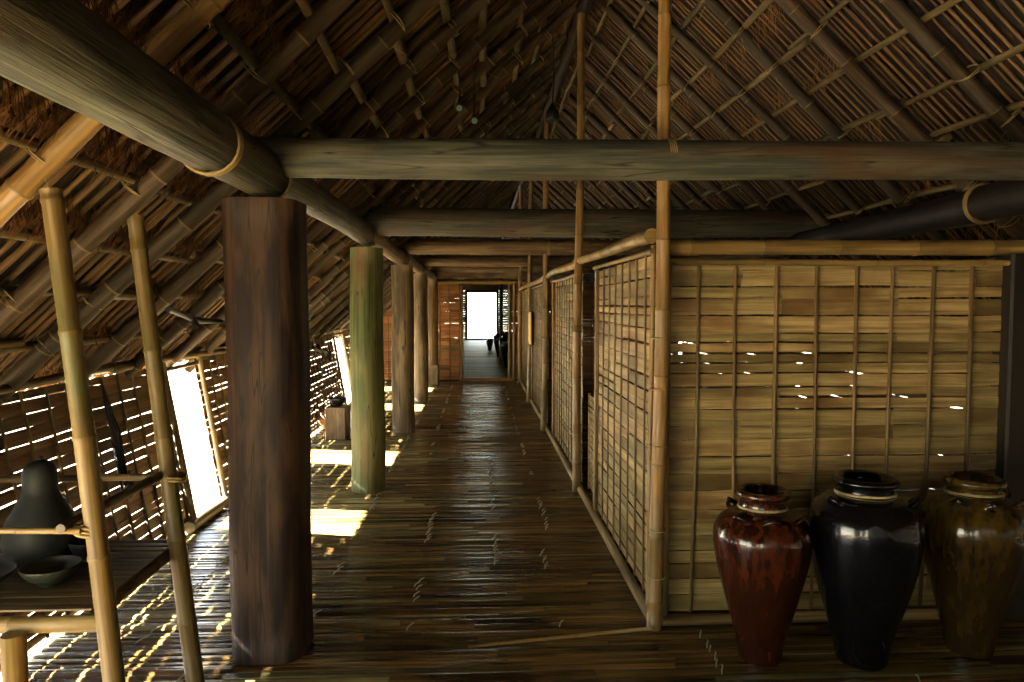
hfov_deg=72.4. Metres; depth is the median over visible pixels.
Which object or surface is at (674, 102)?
roof lath
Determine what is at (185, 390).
ground
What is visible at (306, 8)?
roof purlin
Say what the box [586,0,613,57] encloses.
roof purlin
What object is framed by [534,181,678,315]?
rafter
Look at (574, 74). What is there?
roof purlin
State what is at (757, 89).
roof lath
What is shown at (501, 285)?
bamboo pole
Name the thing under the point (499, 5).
roof lath
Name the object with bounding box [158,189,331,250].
roof purlin
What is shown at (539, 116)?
roof lath
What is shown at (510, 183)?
rafter
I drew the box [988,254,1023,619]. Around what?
post
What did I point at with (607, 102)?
roof lath
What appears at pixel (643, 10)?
roof purlin
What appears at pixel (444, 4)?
roof purlin
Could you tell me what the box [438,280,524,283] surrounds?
bamboo rail
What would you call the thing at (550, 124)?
roof lath
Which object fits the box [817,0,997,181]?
roof lath
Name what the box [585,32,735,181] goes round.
roof lath
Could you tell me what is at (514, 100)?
rafter
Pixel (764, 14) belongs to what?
roof lath
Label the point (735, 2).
roof lath
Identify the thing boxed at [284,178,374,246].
wall plate
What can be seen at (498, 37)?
roof lath
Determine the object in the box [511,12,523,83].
roof purlin
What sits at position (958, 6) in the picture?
roof lath
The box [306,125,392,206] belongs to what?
roof purlin
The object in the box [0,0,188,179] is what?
roof lath
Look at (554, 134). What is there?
rafter
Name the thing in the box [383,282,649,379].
wall
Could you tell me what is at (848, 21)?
roof lath
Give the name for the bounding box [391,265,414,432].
wooden post
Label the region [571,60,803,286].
roof lath
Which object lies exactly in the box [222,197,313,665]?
wooden post
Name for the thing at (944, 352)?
wall
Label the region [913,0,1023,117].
roof lath
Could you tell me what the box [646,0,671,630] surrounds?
bamboo pole
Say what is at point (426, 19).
roof lath
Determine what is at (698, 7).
roof purlin
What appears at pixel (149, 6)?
roof lath
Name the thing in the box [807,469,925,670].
jar
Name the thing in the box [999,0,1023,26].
roof lath
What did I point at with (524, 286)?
bamboo rail
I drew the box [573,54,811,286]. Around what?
roof lath
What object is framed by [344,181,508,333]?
rafter
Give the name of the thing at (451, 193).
rafter
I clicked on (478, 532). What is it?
floor
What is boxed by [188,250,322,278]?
roof purlin
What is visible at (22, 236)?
roof purlin
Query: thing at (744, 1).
roof lath
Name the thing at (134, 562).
shelf
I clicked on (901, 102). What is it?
roof purlin
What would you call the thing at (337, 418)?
wooden block
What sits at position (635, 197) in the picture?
rafter
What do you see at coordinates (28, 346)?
roof purlin
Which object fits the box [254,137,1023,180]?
cross beam
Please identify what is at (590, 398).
gate
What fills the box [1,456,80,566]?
gourd
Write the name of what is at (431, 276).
wall plate
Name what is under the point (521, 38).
roof lath
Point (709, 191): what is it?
roof purlin
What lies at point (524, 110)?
roof purlin
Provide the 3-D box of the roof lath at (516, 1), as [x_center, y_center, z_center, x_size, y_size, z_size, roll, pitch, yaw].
[-0.958,-1.218,4.402,3.073,2.860,0.053,0,3,-3]
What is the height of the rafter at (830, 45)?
2.951 m
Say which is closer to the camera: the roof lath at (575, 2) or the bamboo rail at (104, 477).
the bamboo rail at (104, 477)
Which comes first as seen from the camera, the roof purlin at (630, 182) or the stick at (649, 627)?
the stick at (649, 627)
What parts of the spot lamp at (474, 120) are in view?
cord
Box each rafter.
[0,0,232,227]
[0,0,354,332]
[0,0,438,404]
[48,0,491,394]
[116,0,535,378]
[166,0,563,366]
[183,4,576,372]
[213,34,566,360]
[308,58,559,299]
[308,76,552,309]
[309,93,548,318]
[309,108,543,329]
[309,121,539,337]
[310,132,535,340]
[324,180,492,334]
[334,181,500,333]
[335,181,504,339]
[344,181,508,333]
[383,181,515,303]
[383,181,518,308]
[383,183,518,310]
[383,188,516,313]
[528,189,655,306]
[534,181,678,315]
[534,184,647,296]
[541,181,689,315]
[552,131,746,315]
[553,181,696,315]
[556,120,761,315]
[561,109,778,316]
[561,181,729,341]
[567,94,812,333]
[573,181,717,315]
[574,78,838,333]
[585,58,868,333]
[587,181,731,315]
[591,35,894,333]
[605,4,922,315]
[638,0,987,332]
[699,0,993,297]
[776,0,1023,239]
[879,0,1023,141]
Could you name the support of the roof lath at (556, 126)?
attached to the ceiling at (991, 16)
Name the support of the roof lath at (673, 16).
attached to the ceiling at (991, 16)
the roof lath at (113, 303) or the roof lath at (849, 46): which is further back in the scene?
the roof lath at (849, 46)
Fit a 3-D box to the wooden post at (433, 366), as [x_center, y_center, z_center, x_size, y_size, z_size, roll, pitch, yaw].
[-1.527,-0.174,13.301,0.260,1.983,0.261,0,3,-3]
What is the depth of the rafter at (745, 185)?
5.91 m
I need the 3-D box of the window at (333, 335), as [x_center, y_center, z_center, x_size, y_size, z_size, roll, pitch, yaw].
[-2.477,0.401,10.354,0.260,1.150,0.852,0,3,-3]
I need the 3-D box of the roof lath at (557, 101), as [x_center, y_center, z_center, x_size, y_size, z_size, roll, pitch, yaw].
[2.131,-1.350,8.423,3.230,3.005,0.046,0,3,-3]
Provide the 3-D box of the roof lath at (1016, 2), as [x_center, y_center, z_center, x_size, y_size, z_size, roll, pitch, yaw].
[2.393,-1.065,2.872,3.230,3.005,0.046,0,3,-3]
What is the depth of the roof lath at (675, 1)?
4.77 m
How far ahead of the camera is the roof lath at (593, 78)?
6.91 m
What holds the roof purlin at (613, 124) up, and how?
on the rafter at (571, 98)
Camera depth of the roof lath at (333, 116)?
3.64 m
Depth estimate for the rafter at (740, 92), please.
4.82 m
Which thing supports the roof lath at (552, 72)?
attached to the ceiling at (27, 106)
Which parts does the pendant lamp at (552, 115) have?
lamp shade, cord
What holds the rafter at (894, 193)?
on the wall plate at (987, 203)
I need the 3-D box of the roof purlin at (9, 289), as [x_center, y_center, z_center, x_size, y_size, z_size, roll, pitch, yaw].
[-1.807,-0.152,1.955,0.058,0.065,3.140,0,3,-2]
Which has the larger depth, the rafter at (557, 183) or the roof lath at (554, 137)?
the rafter at (557, 183)
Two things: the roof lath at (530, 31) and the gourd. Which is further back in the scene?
the roof lath at (530, 31)
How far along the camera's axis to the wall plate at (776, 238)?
7.02 m
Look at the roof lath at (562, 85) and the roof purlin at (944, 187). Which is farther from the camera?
the roof lath at (562, 85)
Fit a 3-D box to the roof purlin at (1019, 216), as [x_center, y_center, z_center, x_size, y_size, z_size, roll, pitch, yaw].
[2.723,-0.732,4.776,0.051,0.041,3.482,0,3,-2]
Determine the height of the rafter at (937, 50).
2.954 m
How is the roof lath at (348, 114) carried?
attached to the ceiling at (27, 106)
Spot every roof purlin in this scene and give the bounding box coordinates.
[0,125,186,194]
[0,225,192,263]
[0,285,135,296]
[0,324,225,353]
[0,337,24,347]
[57,344,225,375]
[114,290,224,299]
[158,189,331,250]
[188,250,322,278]
[189,0,318,129]
[296,0,340,74]
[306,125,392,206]
[324,250,349,262]
[350,79,415,186]
[381,0,405,47]
[394,37,429,138]
[409,186,422,207]
[439,0,462,132]
[478,5,487,126]
[501,82,510,138]
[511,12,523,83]
[517,105,527,137]
[522,0,548,109]
[533,75,550,131]
[546,0,575,78]
[549,65,576,138]
[575,107,594,135]
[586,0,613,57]
[586,0,651,109]
[593,118,656,189]
[601,121,615,138]
[605,181,632,202]
[610,0,704,122]
[633,181,673,207]
[649,0,774,120]
[674,184,720,208]
[676,35,812,139]
[711,98,906,196]
[741,70,845,137]
[742,134,951,209]
[745,181,986,238]
[787,0,850,50]
[828,0,962,78]
[842,315,956,316]
[875,42,1023,119]
[896,214,1023,237]
[930,99,1023,136]
[972,257,994,259]
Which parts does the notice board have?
panel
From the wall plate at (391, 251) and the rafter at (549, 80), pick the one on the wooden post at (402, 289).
the wall plate at (391, 251)
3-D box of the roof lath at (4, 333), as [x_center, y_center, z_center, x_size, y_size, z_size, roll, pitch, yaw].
[-0.887,-1.138,2.869,3.074,2.861,0.051,0,3,-3]
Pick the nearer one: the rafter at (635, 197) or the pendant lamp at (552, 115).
the pendant lamp at (552, 115)
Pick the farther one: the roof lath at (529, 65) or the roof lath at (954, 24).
the roof lath at (529, 65)
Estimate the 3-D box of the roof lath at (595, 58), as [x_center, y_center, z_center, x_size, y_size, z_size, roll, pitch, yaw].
[2.218,-1.256,6.580,3.228,3.003,0.042,0,3,-3]
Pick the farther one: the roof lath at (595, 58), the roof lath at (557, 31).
the roof lath at (595, 58)
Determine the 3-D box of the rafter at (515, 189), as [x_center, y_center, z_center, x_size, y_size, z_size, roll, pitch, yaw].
[-1.392,-1.576,13.546,3.002,2.776,0.087,0,3,-3]
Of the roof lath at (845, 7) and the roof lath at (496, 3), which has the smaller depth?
the roof lath at (845, 7)
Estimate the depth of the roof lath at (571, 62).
7.03 m
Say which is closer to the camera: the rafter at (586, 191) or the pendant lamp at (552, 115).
the pendant lamp at (552, 115)
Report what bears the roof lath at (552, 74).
attached to the ceiling at (27, 106)
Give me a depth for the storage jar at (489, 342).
22.95 m
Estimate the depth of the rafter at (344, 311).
9.13 m
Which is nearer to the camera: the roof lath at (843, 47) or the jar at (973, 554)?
the jar at (973, 554)
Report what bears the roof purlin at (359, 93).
on the rafter at (331, 253)
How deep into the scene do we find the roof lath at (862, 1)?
3.50 m
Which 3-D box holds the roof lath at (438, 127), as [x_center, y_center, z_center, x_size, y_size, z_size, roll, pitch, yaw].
[-1.010,-1.275,5.505,3.074,2.861,0.044,0,3,-3]
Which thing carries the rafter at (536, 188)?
on the wall plate at (776, 238)
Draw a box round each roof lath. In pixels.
[0,0,101,95]
[0,0,129,118]
[0,0,161,152]
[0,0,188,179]
[0,0,272,255]
[0,0,295,274]
[0,0,312,285]
[0,0,324,302]
[0,0,367,338]
[0,0,382,360]
[0,0,398,370]
[0,0,405,377]
[7,0,251,224]
[7,0,376,337]
[17,1,438,391]
[29,4,440,389]
[38,0,460,387]
[49,0,466,385]
[85,0,469,357]
[88,0,495,378]
[95,0,501,377]
[100,0,506,376]
[108,0,514,374]
[115,0,517,373]
[142,0,539,368]
[162,0,543,354]
[165,0,412,227]
[165,0,545,354]
[178,0,568,362]
[185,1,569,361]
[188,0,576,360]
[210,18,571,355]
[224,22,570,343]
[225,14,572,340]
[307,25,569,269]
[308,44,563,282]
[308,48,561,284]
[308,50,560,287]
[308,53,560,288]
[309,102,544,320]
[310,2,576,249]
[310,116,539,329]
[312,72,552,297]
[314,74,552,296]
[329,56,474,191]
[340,104,543,293]
[347,68,555,263]
[380,29,567,203]
[384,195,512,315]
[388,87,548,238]
[405,117,501,206]
[415,0,565,138]
[419,85,549,207]
[428,38,521,125]
[455,33,566,136]
[507,181,646,306]
[550,124,748,315]
[554,137,709,286]
[556,100,779,315]
[556,107,770,315]
[556,126,751,314]
[557,97,782,315]
[558,95,785,315]
[559,118,764,315]
[560,92,677,206]
[560,116,766,315]
[562,85,769,286]
[563,81,805,315]
[563,83,804,315]
[564,79,808,315]
[565,76,782,286]
[565,78,810,315]
[569,66,748,239]
[569,67,714,209]
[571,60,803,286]
[571,62,801,286]
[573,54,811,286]
[573,56,781,258]
[573,58,807,286]
[584,181,724,315]
[584,184,720,315]
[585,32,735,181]
[585,35,811,258]
[585,43,833,286]
[585,49,828,286]
[585,53,741,206]
[586,20,859,286]
[586,41,836,286]
[586,51,797,257]
[587,24,854,286]
[588,16,864,287]
[589,15,864,286]
[590,11,871,287]
[591,7,904,315]
[592,4,908,315]
[592,181,732,315]
[593,1,801,207]
[595,181,704,286]
[600,183,738,315]
[605,0,925,315]
[613,1,914,298]
[617,0,937,315]
[619,0,939,315]
[627,0,947,315]
[630,0,950,315]
[637,0,955,315]
[656,0,957,298]
[671,9,978,315]
[672,2,987,315]
[673,0,991,315]
[677,0,992,315]
[686,0,986,298]
[691,0,990,298]
[696,0,827,133]
[720,0,977,258]
[725,0,981,257]
[731,0,989,256]
[742,0,983,239]
[748,0,986,239]
[760,0,996,239]
[771,4,1002,239]
[775,0,1013,239]
[803,0,1023,224]
[812,0,1023,219]
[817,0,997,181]
[826,0,969,141]
[836,0,975,141]
[843,47,915,120]
[850,0,988,141]
[860,0,998,141]
[867,0,1008,141]
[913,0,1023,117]
[930,0,1023,98]
[938,0,1023,90]
[955,4,1023,75]
[964,0,1023,62]
[983,0,1023,42]
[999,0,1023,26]
[1012,0,1023,12]
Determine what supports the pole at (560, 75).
attached to the ceiling at (27, 106)
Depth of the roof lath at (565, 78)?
7.49 m
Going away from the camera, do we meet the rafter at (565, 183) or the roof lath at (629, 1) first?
the roof lath at (629, 1)
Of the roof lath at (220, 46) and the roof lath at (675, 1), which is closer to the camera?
the roof lath at (220, 46)
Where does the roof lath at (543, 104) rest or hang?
attached to the ceiling at (27, 106)
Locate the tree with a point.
(474, 302)
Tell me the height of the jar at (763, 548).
0.724 m
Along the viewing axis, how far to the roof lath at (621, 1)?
5.29 m
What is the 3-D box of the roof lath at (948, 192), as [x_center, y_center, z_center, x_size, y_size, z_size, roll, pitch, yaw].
[2.334,-1.129,4.128,3.229,3.004,0.041,0,3,-3]
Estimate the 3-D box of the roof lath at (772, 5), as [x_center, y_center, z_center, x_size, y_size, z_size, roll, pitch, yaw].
[2.336,-1.127,4.085,3.227,3.002,0.035,0,3,-3]
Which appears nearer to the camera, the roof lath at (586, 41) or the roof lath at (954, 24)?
the roof lath at (954, 24)
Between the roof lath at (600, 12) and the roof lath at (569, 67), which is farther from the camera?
the roof lath at (569, 67)
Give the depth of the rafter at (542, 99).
7.48 m
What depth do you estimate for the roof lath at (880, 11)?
3.46 m
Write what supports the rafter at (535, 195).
on the wall plate at (776, 238)
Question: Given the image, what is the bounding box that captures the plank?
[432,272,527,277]
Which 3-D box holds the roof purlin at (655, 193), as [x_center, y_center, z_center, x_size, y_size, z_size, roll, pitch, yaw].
[1.645,-1.770,8.995,0.060,0.069,3.789,0,3,-2]
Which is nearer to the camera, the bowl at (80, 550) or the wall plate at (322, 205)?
the bowl at (80, 550)
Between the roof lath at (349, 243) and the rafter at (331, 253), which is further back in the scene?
the roof lath at (349, 243)
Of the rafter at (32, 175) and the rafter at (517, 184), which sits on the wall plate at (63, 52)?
the rafter at (32, 175)
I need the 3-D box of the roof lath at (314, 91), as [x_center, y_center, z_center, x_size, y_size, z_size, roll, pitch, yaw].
[-0.905,-1.157,3.245,3.074,2.861,0.051,0,3,-3]
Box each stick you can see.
[166,306,223,336]
[468,626,650,647]
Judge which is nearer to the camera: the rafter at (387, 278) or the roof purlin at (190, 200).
the roof purlin at (190, 200)
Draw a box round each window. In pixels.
[0,348,228,533]
[330,330,350,406]
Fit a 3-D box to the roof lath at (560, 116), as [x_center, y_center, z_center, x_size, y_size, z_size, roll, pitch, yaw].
[2.113,-1.370,8.798,3.228,3.003,0.042,0,3,-3]
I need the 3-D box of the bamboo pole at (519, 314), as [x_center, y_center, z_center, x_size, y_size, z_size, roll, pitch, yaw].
[0.151,-1.071,13.432,0.112,3.761,0.102,2,3,31]
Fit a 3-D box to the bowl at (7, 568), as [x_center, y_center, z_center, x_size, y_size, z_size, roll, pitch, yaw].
[-1.769,0.793,2.323,0.209,0.051,0.209,-3,4,-42]
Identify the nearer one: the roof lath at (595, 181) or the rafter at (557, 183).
the roof lath at (595, 181)
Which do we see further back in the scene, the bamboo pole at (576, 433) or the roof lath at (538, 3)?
the bamboo pole at (576, 433)
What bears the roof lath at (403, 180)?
attached to the ceiling at (27, 106)
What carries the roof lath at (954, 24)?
attached to the ceiling at (991, 16)
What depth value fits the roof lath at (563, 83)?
7.65 m
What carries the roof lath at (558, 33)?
attached to the ceiling at (27, 106)
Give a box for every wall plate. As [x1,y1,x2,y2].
[0,0,292,197]
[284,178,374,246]
[368,222,409,264]
[400,248,424,274]
[421,263,436,279]
[607,237,787,276]
[787,181,1023,239]
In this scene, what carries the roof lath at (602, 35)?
attached to the ceiling at (991, 16)
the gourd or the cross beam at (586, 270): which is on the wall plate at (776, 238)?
the cross beam at (586, 270)
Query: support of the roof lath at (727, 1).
attached to the ceiling at (991, 16)
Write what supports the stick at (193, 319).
hanging from the rafter at (167, 295)
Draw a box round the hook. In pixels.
[312,344,331,361]
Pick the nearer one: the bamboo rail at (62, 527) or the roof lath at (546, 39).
the bamboo rail at (62, 527)
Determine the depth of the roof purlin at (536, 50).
5.79 m
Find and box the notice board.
[528,312,531,344]
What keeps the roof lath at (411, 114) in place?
attached to the ceiling at (27, 106)
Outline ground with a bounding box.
[0,326,959,665]
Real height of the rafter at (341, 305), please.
2.784 m
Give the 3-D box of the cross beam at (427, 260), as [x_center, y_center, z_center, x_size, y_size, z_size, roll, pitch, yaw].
[0.336,-1.240,10.879,3.802,0.183,0.189,0,3,-3]
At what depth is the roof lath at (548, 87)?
7.76 m
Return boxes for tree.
[473,302,483,325]
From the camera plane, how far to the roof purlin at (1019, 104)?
3.52 m
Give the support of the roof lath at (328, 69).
attached to the ceiling at (27, 106)
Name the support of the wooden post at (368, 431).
on the floor
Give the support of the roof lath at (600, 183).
attached to the ceiling at (991, 16)
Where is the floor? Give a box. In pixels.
[0,340,1023,681]
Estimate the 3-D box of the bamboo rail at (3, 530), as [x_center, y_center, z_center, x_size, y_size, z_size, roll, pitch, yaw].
[-1.657,0.552,2.041,0.779,0.035,0.022,0,3,-3]
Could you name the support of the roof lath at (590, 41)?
attached to the ceiling at (991, 16)
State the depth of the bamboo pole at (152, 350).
2.66 m
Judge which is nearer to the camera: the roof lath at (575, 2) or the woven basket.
the roof lath at (575, 2)
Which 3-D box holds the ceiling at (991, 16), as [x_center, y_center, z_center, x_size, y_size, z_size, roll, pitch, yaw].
[1.927,-1.695,13.554,3.432,3.272,35.884,0,3,-3]
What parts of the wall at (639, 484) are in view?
wall panel, wall panel, rail, wall panel, rail, rail, wall panel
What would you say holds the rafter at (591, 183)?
on the wall plate at (776, 238)
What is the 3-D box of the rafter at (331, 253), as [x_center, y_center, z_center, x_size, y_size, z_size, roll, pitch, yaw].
[-1.028,-1.180,5.868,2.984,2.793,0.108,0,3,-3]
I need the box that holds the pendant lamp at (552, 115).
[545,26,559,122]
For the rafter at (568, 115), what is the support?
on the wall plate at (776, 238)
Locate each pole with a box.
[39,187,125,681]
[127,214,204,681]
[499,278,502,364]
[501,0,593,238]
[517,186,522,382]
[526,181,533,401]
[540,111,549,430]
[571,12,584,491]
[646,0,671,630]
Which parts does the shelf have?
leg, rail, rail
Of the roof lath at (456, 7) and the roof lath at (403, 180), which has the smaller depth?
the roof lath at (456, 7)
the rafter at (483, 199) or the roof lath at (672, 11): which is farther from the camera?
the rafter at (483, 199)
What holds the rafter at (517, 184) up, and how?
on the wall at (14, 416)
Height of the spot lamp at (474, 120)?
0.357 m
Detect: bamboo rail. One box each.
[0,473,178,482]
[0,527,82,533]
[56,471,162,532]
[310,327,349,336]
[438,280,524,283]
[519,283,527,290]
[527,276,542,286]
[545,262,584,278]
[572,228,656,263]
[670,239,1023,255]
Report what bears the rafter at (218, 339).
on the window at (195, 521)
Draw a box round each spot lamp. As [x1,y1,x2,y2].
[455,70,462,111]
[470,66,477,124]
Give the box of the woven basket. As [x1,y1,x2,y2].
[318,411,324,428]
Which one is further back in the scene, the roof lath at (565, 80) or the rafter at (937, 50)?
the roof lath at (565, 80)
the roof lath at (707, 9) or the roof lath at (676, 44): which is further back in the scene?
the roof lath at (676, 44)
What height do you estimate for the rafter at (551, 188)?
2.937 m
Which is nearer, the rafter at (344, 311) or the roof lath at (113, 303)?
the roof lath at (113, 303)
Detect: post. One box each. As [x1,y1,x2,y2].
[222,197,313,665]
[350,247,385,493]
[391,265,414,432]
[413,274,427,401]
[428,279,438,383]
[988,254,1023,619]
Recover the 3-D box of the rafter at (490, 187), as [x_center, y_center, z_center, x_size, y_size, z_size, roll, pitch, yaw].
[-1.230,-1.399,10.254,3.010,2.786,0.101,0,3,-2]
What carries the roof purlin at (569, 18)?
on the rafter at (514, 100)
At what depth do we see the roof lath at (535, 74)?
6.64 m
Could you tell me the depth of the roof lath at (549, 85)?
7.68 m
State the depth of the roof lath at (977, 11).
3.02 m
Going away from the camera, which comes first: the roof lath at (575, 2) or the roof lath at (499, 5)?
the roof lath at (499, 5)
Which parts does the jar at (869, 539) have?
neck cord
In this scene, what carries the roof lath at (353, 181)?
attached to the ceiling at (27, 106)
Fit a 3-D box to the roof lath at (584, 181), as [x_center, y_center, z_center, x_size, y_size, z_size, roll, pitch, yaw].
[2.038,-1.452,10.409,3.229,3.004,0.041,0,3,-3]
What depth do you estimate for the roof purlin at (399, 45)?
3.94 m
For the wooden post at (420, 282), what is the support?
on the floor
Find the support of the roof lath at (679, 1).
attached to the ceiling at (991, 16)
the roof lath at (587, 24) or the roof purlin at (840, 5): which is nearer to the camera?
the roof purlin at (840, 5)
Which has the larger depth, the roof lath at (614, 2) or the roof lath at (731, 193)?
the roof lath at (731, 193)
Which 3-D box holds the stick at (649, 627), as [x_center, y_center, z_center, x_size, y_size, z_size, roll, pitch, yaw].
[0.221,1.321,3.126,0.837,0.025,0.018,-1,3,-10]
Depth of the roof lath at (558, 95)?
8.11 m
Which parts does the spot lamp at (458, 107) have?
cord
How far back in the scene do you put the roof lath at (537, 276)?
18.05 m
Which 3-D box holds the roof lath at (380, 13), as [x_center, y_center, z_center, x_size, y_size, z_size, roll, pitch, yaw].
[-0.896,-1.150,3.080,3.074,2.861,0.049,0,3,-3]
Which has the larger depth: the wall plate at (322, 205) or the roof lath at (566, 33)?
the roof lath at (566, 33)
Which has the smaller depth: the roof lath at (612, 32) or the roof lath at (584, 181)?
the roof lath at (612, 32)
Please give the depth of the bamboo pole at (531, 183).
10.78 m
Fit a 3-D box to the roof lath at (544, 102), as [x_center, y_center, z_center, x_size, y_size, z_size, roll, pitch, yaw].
[-1.142,-1.420,8.314,3.073,2.860,0.053,0,3,-3]
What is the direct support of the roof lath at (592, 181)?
attached to the ceiling at (991, 16)
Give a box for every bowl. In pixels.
[0,561,16,581]
[18,555,81,586]
[68,538,86,561]
[328,397,345,405]
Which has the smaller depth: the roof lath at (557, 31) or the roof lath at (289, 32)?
the roof lath at (289, 32)
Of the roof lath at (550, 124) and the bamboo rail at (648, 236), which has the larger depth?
the roof lath at (550, 124)
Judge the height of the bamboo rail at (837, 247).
0.081 m
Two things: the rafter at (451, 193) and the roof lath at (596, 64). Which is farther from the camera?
the rafter at (451, 193)
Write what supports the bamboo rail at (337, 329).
on the wall at (14, 416)
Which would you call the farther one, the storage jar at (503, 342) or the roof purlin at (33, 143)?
the storage jar at (503, 342)
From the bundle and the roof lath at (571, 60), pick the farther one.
the roof lath at (571, 60)
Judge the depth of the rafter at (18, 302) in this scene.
2.53 m
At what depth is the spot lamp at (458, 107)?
4.21 m
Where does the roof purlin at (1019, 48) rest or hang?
on the rafter
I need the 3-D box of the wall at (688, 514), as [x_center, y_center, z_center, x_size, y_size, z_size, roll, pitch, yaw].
[1.518,0.475,3.285,1.660,1.718,0.076,0,3,-3]
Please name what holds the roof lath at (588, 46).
attached to the ceiling at (991, 16)
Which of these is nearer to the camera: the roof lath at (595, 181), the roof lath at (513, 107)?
the roof lath at (513, 107)
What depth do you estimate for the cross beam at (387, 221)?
5.58 m
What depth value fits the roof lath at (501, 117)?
7.05 m
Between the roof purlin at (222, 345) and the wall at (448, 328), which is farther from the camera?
the wall at (448, 328)
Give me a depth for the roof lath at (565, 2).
5.32 m
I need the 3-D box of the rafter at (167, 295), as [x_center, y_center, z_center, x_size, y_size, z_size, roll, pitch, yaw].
[-0.925,-1.067,3.672,3.018,2.783,0.119,0,3,-2]
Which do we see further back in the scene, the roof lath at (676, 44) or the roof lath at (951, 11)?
the roof lath at (676, 44)
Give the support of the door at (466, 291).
in the wall at (465, 286)
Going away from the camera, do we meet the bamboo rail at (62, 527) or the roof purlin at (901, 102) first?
the bamboo rail at (62, 527)
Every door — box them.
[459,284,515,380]
[465,290,497,339]
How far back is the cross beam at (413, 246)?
8.20 m
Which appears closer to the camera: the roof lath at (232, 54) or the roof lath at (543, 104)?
the roof lath at (232, 54)
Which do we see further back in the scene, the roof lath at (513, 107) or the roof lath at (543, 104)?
the roof lath at (543, 104)
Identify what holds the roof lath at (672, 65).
attached to the ceiling at (991, 16)
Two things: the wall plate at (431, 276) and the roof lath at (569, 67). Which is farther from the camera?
the wall plate at (431, 276)
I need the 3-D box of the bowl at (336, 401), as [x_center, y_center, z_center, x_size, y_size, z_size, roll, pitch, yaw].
[-1.972,0.688,7.912,0.199,0.092,0.199,1,3,25]
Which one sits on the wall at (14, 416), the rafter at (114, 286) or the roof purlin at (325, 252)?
the rafter at (114, 286)
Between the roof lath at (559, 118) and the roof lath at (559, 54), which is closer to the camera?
the roof lath at (559, 54)
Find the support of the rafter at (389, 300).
attached to the ceiling at (27, 106)
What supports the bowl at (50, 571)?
on the shelf
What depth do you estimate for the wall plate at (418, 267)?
9.32 m
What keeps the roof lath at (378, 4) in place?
attached to the ceiling at (27, 106)
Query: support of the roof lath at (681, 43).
attached to the ceiling at (991, 16)
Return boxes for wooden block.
[324,404,350,439]
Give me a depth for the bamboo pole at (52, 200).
2.06 m
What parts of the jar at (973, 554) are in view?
neck cord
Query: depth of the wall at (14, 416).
3.93 m
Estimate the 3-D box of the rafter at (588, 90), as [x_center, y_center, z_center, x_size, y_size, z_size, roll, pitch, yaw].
[2.196,-1.171,7.119,3.153,2.947,0.119,0,3,-3]
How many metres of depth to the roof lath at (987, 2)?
2.96 m
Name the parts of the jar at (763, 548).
neck cord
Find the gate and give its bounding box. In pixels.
[588,393,603,492]
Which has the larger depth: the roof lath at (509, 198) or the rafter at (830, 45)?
the roof lath at (509, 198)
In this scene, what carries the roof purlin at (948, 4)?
on the rafter
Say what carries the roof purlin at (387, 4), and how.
on the rafter at (114, 286)
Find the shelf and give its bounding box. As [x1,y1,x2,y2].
[0,539,169,681]
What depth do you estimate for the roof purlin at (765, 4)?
4.57 m
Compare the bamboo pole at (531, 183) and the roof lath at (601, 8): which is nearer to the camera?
the roof lath at (601, 8)
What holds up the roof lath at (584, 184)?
attached to the ceiling at (991, 16)
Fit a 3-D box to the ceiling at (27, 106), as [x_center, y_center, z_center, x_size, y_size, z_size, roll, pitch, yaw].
[-1.236,-1.731,13.405,3.643,3.184,35.895,0,3,-3]
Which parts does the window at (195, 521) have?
bamboo rail, bamboo rail, sill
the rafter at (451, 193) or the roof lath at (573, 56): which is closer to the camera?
the roof lath at (573, 56)
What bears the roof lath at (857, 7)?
attached to the ceiling at (991, 16)
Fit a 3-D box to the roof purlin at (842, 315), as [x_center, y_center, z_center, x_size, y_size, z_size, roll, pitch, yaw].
[3.340,-0.166,5.303,0.061,0.052,3.724,0,3,-2]
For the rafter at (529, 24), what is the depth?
4.73 m
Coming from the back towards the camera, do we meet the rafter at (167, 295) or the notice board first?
the notice board
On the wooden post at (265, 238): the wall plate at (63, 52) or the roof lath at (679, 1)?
the wall plate at (63, 52)
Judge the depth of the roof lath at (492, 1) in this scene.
4.06 m
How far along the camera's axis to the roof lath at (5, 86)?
1.78 m
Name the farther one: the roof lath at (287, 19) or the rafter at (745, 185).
the rafter at (745, 185)
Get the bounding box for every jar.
[486,338,492,350]
[493,331,504,356]
[499,332,515,367]
[713,483,812,666]
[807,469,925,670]
[919,471,1023,658]
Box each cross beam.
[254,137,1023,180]
[351,206,818,237]
[394,239,698,255]
[416,255,648,266]
[429,266,612,273]
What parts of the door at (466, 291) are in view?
sill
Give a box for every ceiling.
[0,0,629,398]
[503,0,1023,315]
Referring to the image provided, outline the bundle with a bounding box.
[100,378,134,497]
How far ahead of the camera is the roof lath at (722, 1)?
4.38 m
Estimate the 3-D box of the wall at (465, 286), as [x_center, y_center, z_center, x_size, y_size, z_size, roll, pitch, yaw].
[-0.656,-2.011,29.928,5.717,3.953,0.028,0,3,-3]
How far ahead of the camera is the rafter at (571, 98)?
7.56 m
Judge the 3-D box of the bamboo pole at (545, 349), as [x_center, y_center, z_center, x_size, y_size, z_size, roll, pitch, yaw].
[0.392,-0.807,8.299,0.106,3.762,0.096,-1,3,-14]
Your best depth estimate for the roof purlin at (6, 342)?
2.88 m
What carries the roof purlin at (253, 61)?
on the rafter at (18, 302)
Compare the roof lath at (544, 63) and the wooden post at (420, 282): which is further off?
the wooden post at (420, 282)
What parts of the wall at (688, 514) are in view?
rail, rail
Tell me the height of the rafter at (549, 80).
2.783 m
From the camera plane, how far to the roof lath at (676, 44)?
5.19 m
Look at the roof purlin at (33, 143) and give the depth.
2.21 m
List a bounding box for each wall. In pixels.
[0,330,350,671]
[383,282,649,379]
[438,255,554,339]
[520,245,655,619]
[582,314,992,489]
[661,258,1010,625]
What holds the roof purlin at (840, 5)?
on the rafter

